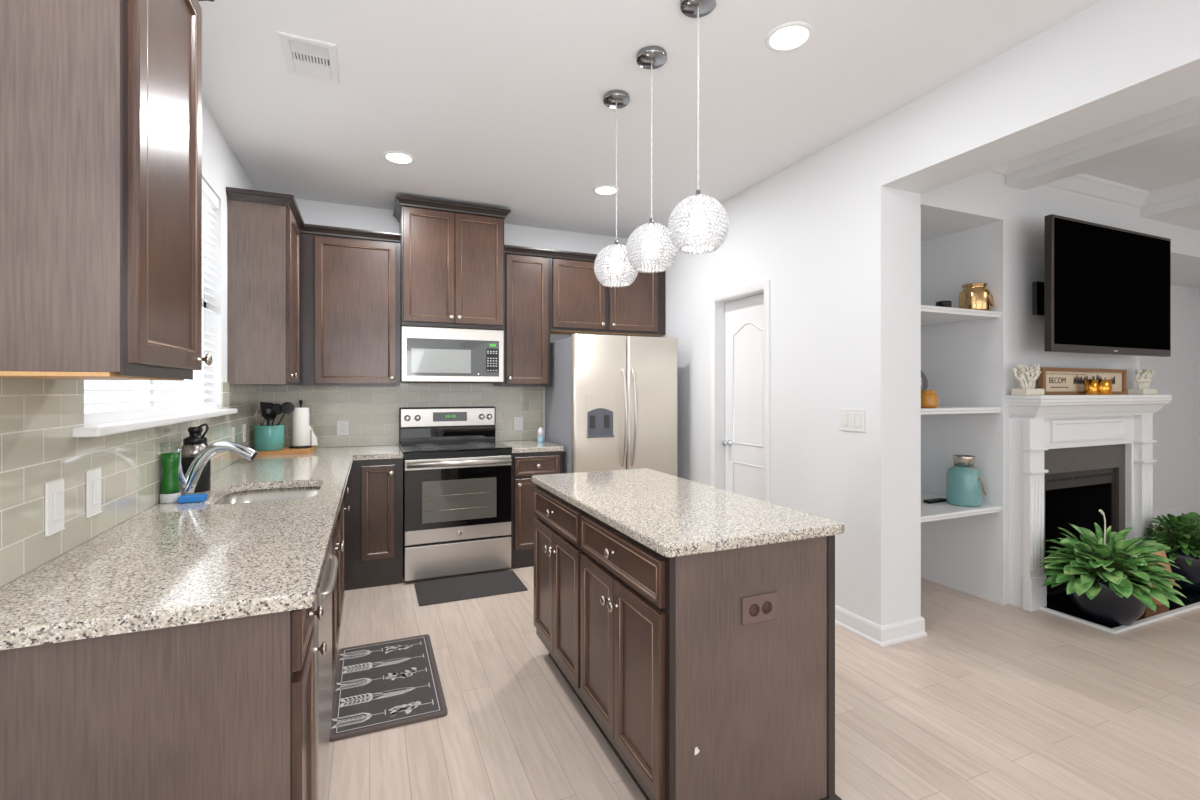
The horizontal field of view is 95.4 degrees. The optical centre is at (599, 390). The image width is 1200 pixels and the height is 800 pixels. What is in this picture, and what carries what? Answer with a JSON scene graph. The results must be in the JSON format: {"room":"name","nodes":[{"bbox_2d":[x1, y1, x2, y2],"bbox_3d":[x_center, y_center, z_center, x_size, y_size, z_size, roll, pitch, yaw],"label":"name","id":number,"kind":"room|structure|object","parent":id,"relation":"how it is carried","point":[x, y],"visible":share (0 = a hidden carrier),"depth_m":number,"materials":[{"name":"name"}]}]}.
{"room":"kitchen","nodes":[
{"label":"kitchen","id":0,"kind":"room"},
{"bbox_2d":[0,99,254,587],"bbox_3d":[-1.153,-0.047,0.572,0.150,2.800,7.750,0,0,-23],"label":"wall","id":1,"kind":"structure","parent":0,"point":[221,169],"depth_m":3.04,"materials":[{"name":"white paint"}]},
{"bbox_2d":[44,478,64,536],"bbox_3d":[-1.414,0.301,1.417,0.012,0.135,0.089,0,0,-23],"label":"light switch","id":2,"kind":"object","parent":1,"relation":"attached to","point":[54,489],"visible":1,"depth_m":1.41,"materials":[{"name":"white plastic"}]},
{"bbox_2d":[86,467,101,517],"bbox_3d":[-1.498,0.301,1.617,0.012,0.135,0.089,0,0,-23],"label":"light switch","id":3,"kind":"object","parent":1,"relation":"attached to","point":[93,476],"visible":1,"depth_m":1.60,"materials":[{"name":"white plastic"}]},
{"bbox_2d":[0,0,214,379],"bbox_3d":[-1.180,-0.596,1.285,0.352,1.136,0.571,0,0,-23],"label":"upper cabinet","id":4,"kind":"object","parent":1,"relation":"attached to","point":[101,100],"visible":1,"depth_m":1.10,"materials":[{"name":"brown laminate"}]},
{"bbox_2d":[0,378,257,586],"bbox_3d":[-1.784,0.195,2.274,0.008,0.485,3.777,0,0,-23],"label":"backsplash","id":5,"kind":"structure","parent":1,"relation":"attached to","point":[38,417],"depth_m":1.49,"materials":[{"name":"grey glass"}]},
{"bbox_2d":[73,207,236,436],"bbox_3d":[-1.826,-0.468,2.293,0.186,1.198,1.735,0,0,-23],"label":"window","id":6,"kind":"structure","parent":1,"relation":"in","point":[108,428],"depth_m":2.19,"materials":[{"name":"white paint"}]},
{"bbox_2d":[84,178,218,424],"bbox_3d":[-1.837,-0.481,2.291,0.055,1.168,1.590,0,0,-23],"label":"window blind","id":7,"kind":"object","parent":6,"relation":"attached to","point":[210,200],"visible":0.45,"depth_m":2.38,"materials":[{"name":"white plastic"}]},
{"bbox_2d":[231,427,234,441],"bbox_3d":[-2.194,0.278,3.264,0.010,0.115,0.074,0,0,-23],"label":"outlet","id":8,"kind":"object","parent":1,"relation":"attached to","point":[232,428],"visible":0.82,"depth_m":3.24,"materials":[{"name":"white plastic"}]},
{"bbox_2d":[243,424,245,441],"bbox_3d":[-2.318,0.278,3.559,0.010,0.115,0.074,0,0,-23],"label":"outlet","id":9,"kind":"object","parent":1,"relation":"attached to","point":[244,425],"visible":1,"depth_m":3.55,"materials":[{"name":"white plastic"}]},
{"bbox_2d":[226,187,304,385],"bbox_3d":[-2.176,-0.602,3.647,0.352,1.139,0.957,0,0,-23],"label":"upper cabinet","id":10,"kind":"object","parent":1,"relation":"attached to","point":[263,228],"visible":1,"depth_m":3.25,"materials":[{"name":"brown laminate"}]},
{"bbox_2d":[295,198,645,447],"bbox_3d":[-0.908,-0.047,4.783,3.574,2.800,0.150,0,0,-23],"label":"wall","id":11,"kind":"structure","parent":0,"point":[312,212],"depth_m":4.74,"materials":[{"name":"white paint"}]},
{"bbox_2d":[337,420,348,435],"bbox_3d":[-1.993,0.291,4.231,0.089,0.122,0.010,0,0,-23],"label":"outlet","id":12,"kind":"object","parent":11,"relation":"attached to","point":[342,425],"visible":1,"depth_m":4.23,"materials":[{"name":"white plastic"}]},
{"bbox_2d":[299,224,400,385],"bbox_3d":[-1.867,-0.602,4.103,0.678,1.139,0.357,0,0,-23],"label":"upper cabinet","id":13,"kind":"object","parent":11,"relation":"attached to","point":[350,279],"visible":0.96,"depth_m":3.97,"materials":[{"name":"brown laminate"}]},
{"bbox_2d":[258,382,542,447],"bbox_3d":[-1.511,0.185,4.443,2.182,0.505,0.008,0,0,-23],"label":"backsplash","id":14,"kind":"structure","parent":11,"relation":"attached to","point":[372,412],"depth_m":4.35,"materials":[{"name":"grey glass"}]},
{"bbox_2d":[393,195,510,329],"bbox_3d":[-1.179,-0.948,4.330,0.848,0.938,0.472,0,0,-23],"label":"upper cabinet","id":15,"kind":"object","parent":11,"relation":"attached to","point":[452,254],"visible":0.99,"depth_m":4.13,"materials":[{"name":"brown wood"}]},
{"bbox_2d":[401,326,503,382],"bbox_3d":[-1.189,-0.268,4.355,0.762,0.417,0.401,0,0,-23],"label":"microwave","id":16,"kind":"object","parent":15,"relation":"attached to","point":[428,354],"visible":0.99,"depth_m":4.17,"materials":[{"name":"silver plastic"}]},
{"bbox_2d":[514,417,522,430],"bbox_3d":[-0.714,0.291,4.771,0.086,0.122,0.010,0,0,-23],"label":"outlet","id":17,"kind":"object","parent":11,"relation":"attached to","point":[518,421],"visible":1,"depth_m":4.77,"materials":[{"name":"white plastic"}]},
{"bbox_2d":[494,245,551,386],"bbox_3d":[-0.657,-0.602,4.613,0.416,1.139,0.357,0,0,-23],"label":"upper cabinet","id":18,"kind":"object","parent":11,"relation":"attached to","point":[526,269],"visible":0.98,"depth_m":4.49,"materials":[{"name":"brown wood"}]},
{"bbox_2d":[543,387,544,438],"bbox_3d":[-0.499,0.200,4.868,0.015,0.475,0.012,0,0,-23],"label":"trim","id":19,"kind":"structure","parent":11,"relation":"attached to","point":[543,387],"depth_m":4.86,"materials":[{"name":"white paint"}]},
{"bbox_2d":[550,250,664,336],"bbox_3d":[0.044,-0.838,4.909,1.103,0.666,0.357,0,0,-23],"label":"upper cabinet","id":20,"kind":"object","parent":11,"relation":"attached to","point":[579,303],"visible":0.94,"depth_m":4.74,"materials":[{"name":"brown wood"}]},
{"bbox_2d":[199,0,1199,237],"bbox_3d":[2.968,-1.497,2.337,9.114,0.100,7.800,0,0,-23],"label":"ceiling","id":21,"kind":"structure","parent":0,"point":[495,103],"depth_m":2.66,"materials":[{"name":"white paint"}]},
{"bbox_2d":[278,31,339,82],"bbox_3d":[-1.260,-1.443,2.382,0.210,0.008,0.310,0,0,-23],"label":"ceiling vent","id":22,"kind":"object","parent":21,"relation":"in","point":[305,57],"visible":1,"depth_m":2.36,"materials":[{"name":"white metal"}]},
{"bbox_2d":[383,151,414,163],"bbox_3d":[-1.249,-1.444,3.391,0.188,0.006,0.188,0,0,-23],"label":"recessed light","id":23,"kind":"object","parent":21,"relation":"in","point":[398,157],"visible":1,"depth_m":3.38,"materials":[{"name":"white paint"}]},
{"bbox_2d":[593,185,618,194],"bbox_3d":[0.043,-1.444,3.942,0.188,0.006,0.188,0,0,-23],"label":"recessed light","id":24,"kind":"object","parent":21,"relation":"in","point":[603,189],"visible":0.96,"depth_m":3.94,"materials":[{"name":"white paint"}]},
{"bbox_2d":[594,90,637,286],"bbox_3d":[0.081,-0.983,2.690,0.222,0.927,0.222,0,0,-23],"label":"pendant lamp","id":25,"kind":"object","parent":21,"relation":"hanging from","point":[615,99],"visible":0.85,"depth_m":2.64,"materials":[{"name":"white glass"}]},
{"bbox_2d":[626,46,677,272],"bbox_3d":[0.223,-0.983,2.354,0.222,0.927,0.222,0,0,-23],"label":"pendant lamp","id":26,"kind":"object","parent":21,"relation":"hanging from","point":[649,57],"visible":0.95,"depth_m":2.30,"materials":[{"name":"white glass"}]},
{"bbox_2d":[668,0,728,254],"bbox_3d":[0.364,-0.983,2.020,0.222,0.927,0.222,0,0,-23],"label":"pendant lamp","id":27,"kind":"object","parent":21,"relation":"hanging from","point":[694,205],"visible":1,"depth_m":1.97,"materials":[{"name":"white glass"}]},
{"bbox_2d":[765,22,813,51],"bbox_3d":[0.774,-1.444,2.235,0.188,0.006,0.188,0,0,-23],"label":"recessed light","id":28,"kind":"object","parent":21,"relation":"in","point":[790,36],"visible":1,"depth_m":2.22,"materials":[{"name":"white paint"}]},
{"bbox_2d":[322,519,1199,799],"bbox_3d":[2.698,1.403,2.224,9.700,0.100,7.800,0,0,-23],"label":"floor","id":29,"kind":"structure","parent":0,"point":[996,701],"depth_m":2.30,"materials":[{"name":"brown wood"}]},
{"bbox_2d":[0,605,326,799],"bbox_3d":[-0.993,0.913,1.245,0.648,0.879,0.333,0,0,-23],"label":"base cabinet","id":30,"kind":"object","parent":29,"relation":"on","point":[220,709],"visible":0.91,"depth_m":1.11,"materials":[{"name":"brown laminate"}]},
{"bbox_2d":[312,534,337,799],"bbox_3d":[-1.170,0.914,1.685,0.644,0.878,0.606,0,0,-23],"label":"dishwasher","id":31,"kind":"object","parent":29,"relation":"on","point":[322,628],"visible":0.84,"depth_m":1.66,"materials":[{"name":"silver metal"}]},
{"bbox_2d":[332,518,343,690],"bbox_3d":[-1.449,0.913,2.326,0.648,0.879,0.787,0,0,-23],"label":"base cabinet","id":32,"kind":"object","parent":29,"relation":"on","point":[337,546],"visible":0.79,"depth_m":2.47,"materials":[{"name":"brown laminate"}]},
{"bbox_2d":[337,487,349,626],"bbox_3d":[-1.700,0.913,2.920,0.648,0.879,0.498,0,0,-23],"label":"base cabinet","id":33,"kind":"object","parent":29,"relation":"on","point":[341,510],"visible":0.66,"depth_m":3.15,"materials":[{"name":"brown wood"}]},
{"bbox_2d":[343,458,402,590],"bbox_3d":[-1.858,0.913,3.708,0.970,0.879,1.074,0,0,-23],"label":"base cabinet","id":34,"kind":"object","parent":29,"relation":"on","point":[373,524],"visible":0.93,"depth_m":3.75,"materials":[{"name":"brown wood"}]},
{"bbox_2d":[0,445,402,649],"bbox_3d":[-1.418,0.456,2.666,0.972,0.034,3.338,0,0,-23],"label":"countertop","id":35,"kind":"structure","parent":34,"relation":"on","point":[166,565],"depth_m":1.37,"materials":[{"name":"stone"}]},
{"bbox_2d":[160,452,180,503],"bbox_3d":[-1.688,0.321,2.144,0.066,0.234,0.066,0,0,-23],"label":"soap dispenser","id":36,"kind":"object","parent":35,"relation":"on","point":[170,483],"visible":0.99,"depth_m":2.12,"materials":[{"name":"green plastic"}]},
{"bbox_2d":[178,493,206,502],"bbox_3d":[-1.605,0.425,2.150,0.085,0.026,0.060,0,0,-23],"label":"sponge","id":37,"kind":"object","parent":35,"relation":"on","point":[187,498],"visible":1,"depth_m":2.13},
{"bbox_2d":[181,423,210,492],"bbox_3d":[-1.762,0.291,2.377,0.109,0.295,0.108,0,0,-23],"label":"water bottle","id":38,"kind":"object","parent":35,"relation":"on","point":[195,442],"visible":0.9,"depth_m":2.35,"materials":[{"name":"black plastic"}]},
{"bbox_2d":[174,441,257,494],"bbox_3d":[-1.596,0.326,2.280,0.293,0.225,0.100,0,0,-23],"label":"faucet","id":39,"kind":"object","parent":35,"relation":"on","point":[188,483],"visible":0.92,"depth_m":2.25,"materials":[{"name":"silver metal"}]},
{"bbox_2d":[214,486,320,503],"bbox_3d":[-1.446,0.560,2.391,0.431,0.174,0.566,0,0,-23],"label":"sink","id":40,"kind":"object","parent":35,"relation":"in","point":[261,495],"visible":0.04,"depth_m":2.62,"materials":[{"name":"silver metal"}]},
{"bbox_2d":[257,445,315,454],"bbox_3d":[-2.257,0.426,3.900,0.377,0.024,0.380,0,0,-23],"label":"cutting board","id":41,"kind":"object","parent":35,"relation":"on","point":[287,450],"visible":0.46,"depth_m":3.76,"materials":[{"name":"brown wood"}]},
{"bbox_2d":[254,424,284,450],"bbox_3d":[-2.304,0.328,3.803,0.184,0.172,0.184,0,0,-23],"label":"utensil crock","id":42,"kind":"object","parent":41,"relation":"on","point":[266,438],"visible":0.94,"depth_m":3.73,"materials":[{"name":"teal ceramic"}]},
{"bbox_2d":[254,410,265,425],"bbox_3d":[-2.328,0.266,3.740,0.075,0.259,0.075,0,0,-23],"label":"whisk","id":43,"kind":"object","parent":42,"relation":"in","point":[255,416],"visible":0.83,"depth_m":3.73,"materials":[{"name":"black plastic"}]},
{"bbox_2d":[260,402,273,425],"bbox_3d":[-2.351,0.238,3.842,0.084,0.314,0.064,0,0,-23],"label":"spatula","id":44,"kind":"object","parent":42,"relation":"in","point":[263,405],"visible":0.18,"depth_m":3.86,"materials":[{"name":"black plastic"}]},
{"bbox_2d":[262,408,276,425],"bbox_3d":[-2.272,0.260,3.749,0.084,0.270,0.083,0,0,-23],"label":"ladle","id":45,"kind":"object","parent":42,"relation":"in","point":[268,414],"visible":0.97,"depth_m":3.75,"materials":[{"name":"black plastic"}]},
{"bbox_2d":[270,404,281,425],"bbox_3d":[-2.293,0.244,3.827,0.047,0.303,0.119,0,0,32],"label":"serving spoon","id":46,"kind":"object","parent":42,"relation":"in","point":[276,407],"visible":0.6,"depth_m":3.85,"materials":[{"name":"black plastic"}]},
{"bbox_2d":[277,402,294,424],"bbox_3d":[-2.237,0.239,3.796,0.205,0.317,0.046,0,0,-1],"label":"slotted spoon","id":47,"kind":"object","parent":42,"relation":"in","point":[287,407],"visible":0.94,"depth_m":3.79,"materials":[{"name":"black plastic"}]},
{"bbox_2d":[289,400,317,448],"bbox_3d":[-2.162,0.242,3.952,0.150,0.344,0.158,0,0,35],"label":"paper towel holder","id":48,"kind":"object","parent":41,"relation":"on","point":[303,436],"visible":0.96,"depth_m":3.91,"materials":[{"name":"white paper"}]},
{"bbox_2d":[329,634,447,741],"bbox_3d":[-0.993,1.345,2.547,0.450,0.015,0.795,0,0,-23],"label":"kitchen mat","id":49,"kind":"object","parent":29,"relation":"on","point":[379,686],"visible":0.99,"depth_m":2.45,"materials":[{"name":"black fabric"}]},
{"bbox_2d":[399,406,511,580],"bbox_3d":[-1.126,0.735,4.209,0.767,1.195,0.720,0,0,-23],"label":"stove","id":50,"kind":"object","parent":29,"relation":"on","point":[457,477],"visible":0.99,"depth_m":3.96,"materials":[{"name":"silver metal"}]},
{"bbox_2d":[399,441,511,453],"bbox_3d":[-1.120,0.431,4.195,0.767,0.014,0.588,0,0,-23],"label":"cooktop","id":51,"kind":"object","parent":50,"relation":"in","point":[407,447],"depth_m":4.06,"materials":[{"name":"grey glass"}]},
{"bbox_2d":[414,570,527,605],"bbox_3d":[-0.891,1.347,3.746,0.700,0.010,0.425,0,0,-23],"label":"doormat","id":52,"kind":"object","parent":29,"relation":"on","point":[497,583],"visible":1,"depth_m":3.72,"materials":[{"name":"grey fabric"}]},
{"bbox_2d":[510,451,561,568],"bbox_3d":[-0.593,0.913,4.464,0.413,0.879,0.664,0,0,-23],"label":"base cabinet","id":53,"kind":"object","parent":29,"relation":"on","point":[524,466],"visible":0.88,"depth_m":4.16,"materials":[{"name":"brown wood"}]},
{"bbox_2d":[498,440,563,452],"bbox_3d":[-0.598,0.456,4.481,0.418,0.034,0.632,0,0,-23],"label":"countertop","id":54,"kind":"structure","parent":53,"relation":"on","point":[521,446],"depth_m":4.26,"materials":[{"name":"stone"}]},
{"bbox_2d":[537,427,543,441],"bbox_3d":[-0.507,0.377,4.649,0.056,0.122,0.056,0,0,-23],"label":"bottle","id":55,"kind":"object","parent":54,"relation":"on","point":[540,438],"visible":1,"depth_m":4.63,"materials":[{"name":"blue"}]},
{"bbox_2d":[537,436,543,441],"bbox_3d":[-0.507,0.415,4.649,0.056,0.046,0.056,0,0,-23],"label":"label","id":56,"kind":"object","parent":55,"relation":"on","point":[539,438],"depth_m":4.63,"materials":[{"name":"blue"}]},
{"bbox_2d":[545,334,677,476],"bbox_3d":[0.095,0.453,4.644,0.920,1.770,0.826,0,0,-23],"label":"refrigerator","id":57,"kind":"object","parent":29,"relation":"on","point":[611,401],"visible":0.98,"depth_m":4.32,"materials":[{"name":"grey metal"}]},
{"bbox_2d":[534,485,841,799],"bbox_3d":[0.211,0.913,2.292,0.696,0.880,1.371,0,0,-23],"label":"kitchen island","id":58,"kind":"object","parent":29,"relation":"on","point":[709,675],"visible":0.99,"depth_m":1.72,"materials":[{"name":"brown wood"}]},
{"bbox_2d":[531,468,844,557],"bbox_3d":[0.227,0.456,2.308,0.681,0.034,1.400,0,0,-23],"label":"island countertop","id":59,"kind":"structure","parent":58,"relation":"on","point":[670,515],"depth_m":1.96,"materials":[{"name":"stone"}]},
{"bbox_2d":[742,592,776,625],"bbox_3d":[0.494,0.673,1.683,0.134,0.084,0.006,0,0,-23],"label":"outlet plate","id":60,"kind":"object","parent":58,"relation":"attached to","point":[758,608],"depth_m":1.68,"materials":[{"name":"brown plastic"}]},
{"bbox_2d":[749,601,771,616],"bbox_3d":[0.495,0.673,1.680,0.087,0.039,0.002,0,0,-23],"label":"socket","id":61,"kind":"object","parent":58,"relation":"attached to","point":[756,608],"depth_m":1.68,"materials":[{"name":"brown plastic"}]},
{"bbox_2d":[1005,394,1171,611],"bbox_3d":[3.219,0.691,3.844,1.520,1.323,0.620,0,0,-23],"label":"fireplace","id":62,"kind":"object","parent":29,"relation":"on","point":[1072,457],"visible":0.85,"depth_m":3.65,"materials":[{"name":"white paint"}]},
{"bbox_2d":[1011,364,1043,394],"bbox_3d":[2.676,-0.070,3.408,0.231,0.198,0.090,0,0,-23],"label":"ornament","id":63,"kind":"object","parent":62,"relation":"on","point":[1032,375],"visible":1,"depth_m":3.39,"materials":[{"name":"beige ceramic"}]},
{"bbox_2d":[1038,367,1126,394],"bbox_3d":[3.236,-0.058,3.644,0.965,0.175,0.030,0,0,-23],"label":"framed sign","id":64,"kind":"object","parent":62,"relation":"on","point":[1054,381],"visible":0.8,"depth_m":3.60,"materials":[{"name":"brown wood"}]},
{"bbox_2d":[1006,394,1171,398],"bbox_3d":[3.301,0.042,3.651,1.520,0.025,0.202,0,0,-23],"label":"mantel shelf","id":65,"kind":"object","parent":62,"relation":"attached to","point":[1129,396],"depth_m":3.47,"materials":[{"name":"white paint"}]},
{"bbox_2d":[1085,380,1098,394],"bbox_3d":[3.200,-0.020,3.553,0.068,0.098,0.068,0,0,-23],"label":"votive holder","id":66,"kind":"object","parent":62,"relation":"on","point":[1091,386],"visible":1,"depth_m":3.53,"materials":[{"name":"gold metal"}]},
{"bbox_2d":[1098,380,1111,394],"bbox_3d":[3.302,-0.020,3.596,0.105,0.098,0.110,0,0,-23],"label":"votive holder","id":67,"kind":"object","parent":62,"relation":"on","point":[1105,386],"visible":0.68,"depth_m":3.55,"materials":[{"name":"gold metal"}]},
{"bbox_2d":[1128,368,1156,394],"bbox_3d":[3.921,-0.064,3.928,0.218,0.187,0.099,0,0,-23],"label":"ornament","id":68,"kind":"object","parent":62,"relation":"on","point":[1143,382],"visible":1,"depth_m":3.90,"materials":[{"name":"beige ceramic"}]},
{"bbox_2d":[1040,602,1199,633],"bbox_3d":[3.469,1.345,3.559,1.540,0.016,0.502,0,0,-23],"label":"trim","id":69,"kind":"structure","parent":29,"relation":"on","point":[1151,619],"depth_m":3.20,"materials":[{"name":"white paint"}]},
{"bbox_2d":[1046,589,1199,628],"bbox_3d":[3.453,1.347,3.566,1.465,0.011,0.476,0,0,-23],"label":"hearth","id":70,"kind":"object","parent":29,"relation":"on","point":[1060,601],"depth_m":3.40,"materials":[{"name":"black stone"}]},
{"bbox_2d":[1039,509,1192,624],"bbox_3d":[2.996,1.014,3.162,0.768,0.654,0.576,0,0,-23],"label":"potted plant","id":71,"kind":"object","parent":70,"relation":"on","point":[1112,590],"visible":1,"depth_m":3.10,"materials":[{"name":"green plant"}]},
{"bbox_2d":[1137,550,1174,604],"bbox_3d":[3.514,1.161,3.479,0.270,0.360,0.196,0,0,-23],"label":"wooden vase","id":72,"kind":"object","parent":70,"relation":"on","point":[1161,553],"visible":0.09,"depth_m":3.42,"materials":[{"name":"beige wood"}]},
{"bbox_2d":[1144,512,1199,591],"bbox_3d":[3.984,1.089,3.710,0.596,0.504,0.481,0,0,-23],"label":"potted plant","id":73,"kind":"object","parent":70,"relation":"on","point":[1182,538],"visible":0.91,"depth_m":3.64,"materials":[{"name":"green plant"}]},
{"bbox_2d":[651,0,1199,625],"bbox_3d":[2.101,-0.047,1.855,0.306,2.800,7.585,0,0,-23],"label":"wall","id":74,"kind":"structure","parent":0,"point":[835,234],"depth_m":2.99,"materials":[{"name":"white paint"}]},
{"bbox_2d":[710,279,769,502],"bbox_3d":[1.012,0.300,4.019,0.018,2.105,0.690,0,0,-23],"label":"trim","id":75,"kind":"structure","parent":74,"relation":"attached to","point":[765,285],"depth_m":3.75,"materials":[{"name":"white paint"}]},
{"bbox_2d":[722,293,763,500],"bbox_3d":[1.091,0.326,4.053,0.107,2.038,0.572,0,0,-23],"label":"door","id":76,"kind":"structure","parent":74,"relation":"in","point":[743,443],"depth_m":4.10,"materials":[{"name":"white paint"}]},
{"bbox_2d":[841,409,864,431],"bbox_3d":[1.419,0.168,3.068,0.012,0.118,0.169,0,0,-23],"label":"light switch","id":77,"kind":"object","parent":74,"relation":"attached to","point":[851,420],"visible":1,"depth_m":3.06,"materials":[{"name":"white plastic"}]},
{"bbox_2d":[835,605,926,646],"bbox_3d":[1.473,1.303,3.344,0.350,0.100,0.874,0,0,-23],"label":"baseboard","id":78,"kind":"structure","parent":74,"relation":"attached to","point":[893,633],"depth_m":2.97,"materials":[{"name":"white paint"}]},
{"bbox_2d":[987,95,1199,207],"bbox_3d":[3.865,-1.402,1.295,2.470,0.089,4.982,0,0,-23],"label":"trim","id":79,"kind":"structure","parent":74,"relation":"attached to","point":[1081,183],"depth_m":3.39,"materials":[{"name":"white paint"}]},
{"bbox_2d":[921,171,1199,604],"bbox_3d":[4.036,-0.047,4.466,5.290,2.800,0.867,0,0,-23],"label":"wall","id":80,"kind":"structure","parent":0,"point":[977,228],"depth_m":3.68,"materials":[{"name":"white paint"}]},
{"bbox_2d":[921,492,1001,521],"bbox_3d":[2.018,0.751,3.591,0.849,0.035,0.670,0,0,-23],"label":"wall shelf","id":81,"kind":"object","parent":80,"relation":"attached to","point":[941,510],"visible":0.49,"depth_m":3.37,"materials":[{"name":"white paint"}]},
{"bbox_2d":[923,498,945,503],"bbox_3d":[2.197,0.722,3.578,0.170,0.022,0.045,0,0,-23],"label":"remote control","id":82,"kind":"object","parent":81,"relation":"on","point":[935,500],"visible":0.94,"depth_m":3.56,"materials":[{"name":"black plastic"}]},
{"bbox_2d":[946,455,986,506],"bbox_3d":[2.355,0.577,3.513,0.217,0.312,0.196,0,0,37],"label":"bottle","id":83,"kind":"object","parent":81,"relation":"on","point":[964,484],"visible":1,"depth_m":3.45,"materials":[{"name":"teal glass"}]},
{"bbox_2d":[921,305,1001,325],"bbox_3d":[2.018,-0.479,3.591,0.849,0.035,0.670,0,0,-23],"label":"wall shelf","id":84,"kind":"object","parent":80,"relation":"attached to","point":[930,315],"visible":0.51,"depth_m":3.39,"materials":[{"name":"white paint"}]},
{"bbox_2d":[936,301,951,307],"bbox_3d":[2.112,-0.521,3.355,0.084,0.050,0.084,0,0,-23],"label":"candle holder","id":85,"kind":"object","parent":84,"relation":"on","point":[939,303],"visible":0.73,"depth_m":3.32,"materials":[{"name":"black plastic"}]},
{"bbox_2d":[959,283,993,310],"bbox_3d":[2.417,-0.588,3.508,0.177,0.184,0.186,0,0,-23],"label":"glass jar","id":86,"kind":"object","parent":84,"relation":"on","point":[976,296],"visible":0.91,"depth_m":3.45,"materials":[{"name":"gold metal"}]},
{"bbox_2d":[921,406,1001,414],"bbox_3d":[2.018,0.123,3.591,0.849,0.035,0.670,0,0,-23],"label":"wall shelf","id":87,"kind":"object","parent":80,"relation":"attached to","point":[940,409],"visible":0.51,"depth_m":3.32,"materials":[{"name":"white paint"}]},
{"bbox_2d":[921,370,927,389],"bbox_3d":[2.110,-0.055,3.734,0.234,0.320,0.234,0,0,-23],"label":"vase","id":88,"kind":"object","parent":87,"relation":"on","point":[924,382],"visible":0.08,"depth_m":3.63,"materials":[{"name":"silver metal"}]},
{"bbox_2d":[921,390,937,407],"bbox_3d":[1.969,0.053,3.283,0.116,0.105,0.116,0,0,-23],"label":"jar","id":89,"kind":"object","parent":87,"relation":"on","point":[929,398],"visible":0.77,"depth_m":3.23,"materials":[{"name":"orange glass"}]},
{"bbox_2d":[921,506,1185,604],"bbox_3d":[3.908,1.278,4.385,4.950,0.150,0.678,0,0,-23],"label":"baseboard","id":90,"kind":"structure","parent":80,"relation":"attached to","point":[1178,511],"depth_m":3.83,"materials":[{"name":"white paint"}]},
{"bbox_2d":[1032,214,1170,356],"bbox_3d":[3.337,-0.652,3.662,1.395,0.830,0.208,0,0,-23],"label":"television","id":91,"kind":"object","parent":80,"relation":"attached to","point":[1105,289],"visible":1,"depth_m":3.51,"materials":[{"name":"black plastic"}]},
{"bbox_2d":[1005,110,1199,230],"bbox_3d":[4.793,-1.370,1.632,2.700,0.155,5.081,0,0,-23],"label":"ceiling beam","id":92,"kind":"structure","parent":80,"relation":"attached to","point":[1185,212],"depth_m":3.12,"materials":[{"name":"white paint"}]},
{"bbox_2d":[1199,286,1199,514],"bbox_3d":[7.490,-0.047,3.214,0.100,2.800,5.900,0,0,-23],"label":"wall","id":93,"kind":"structure","parent":0,"point":[1199,286],"depth_m":5.78,"materials":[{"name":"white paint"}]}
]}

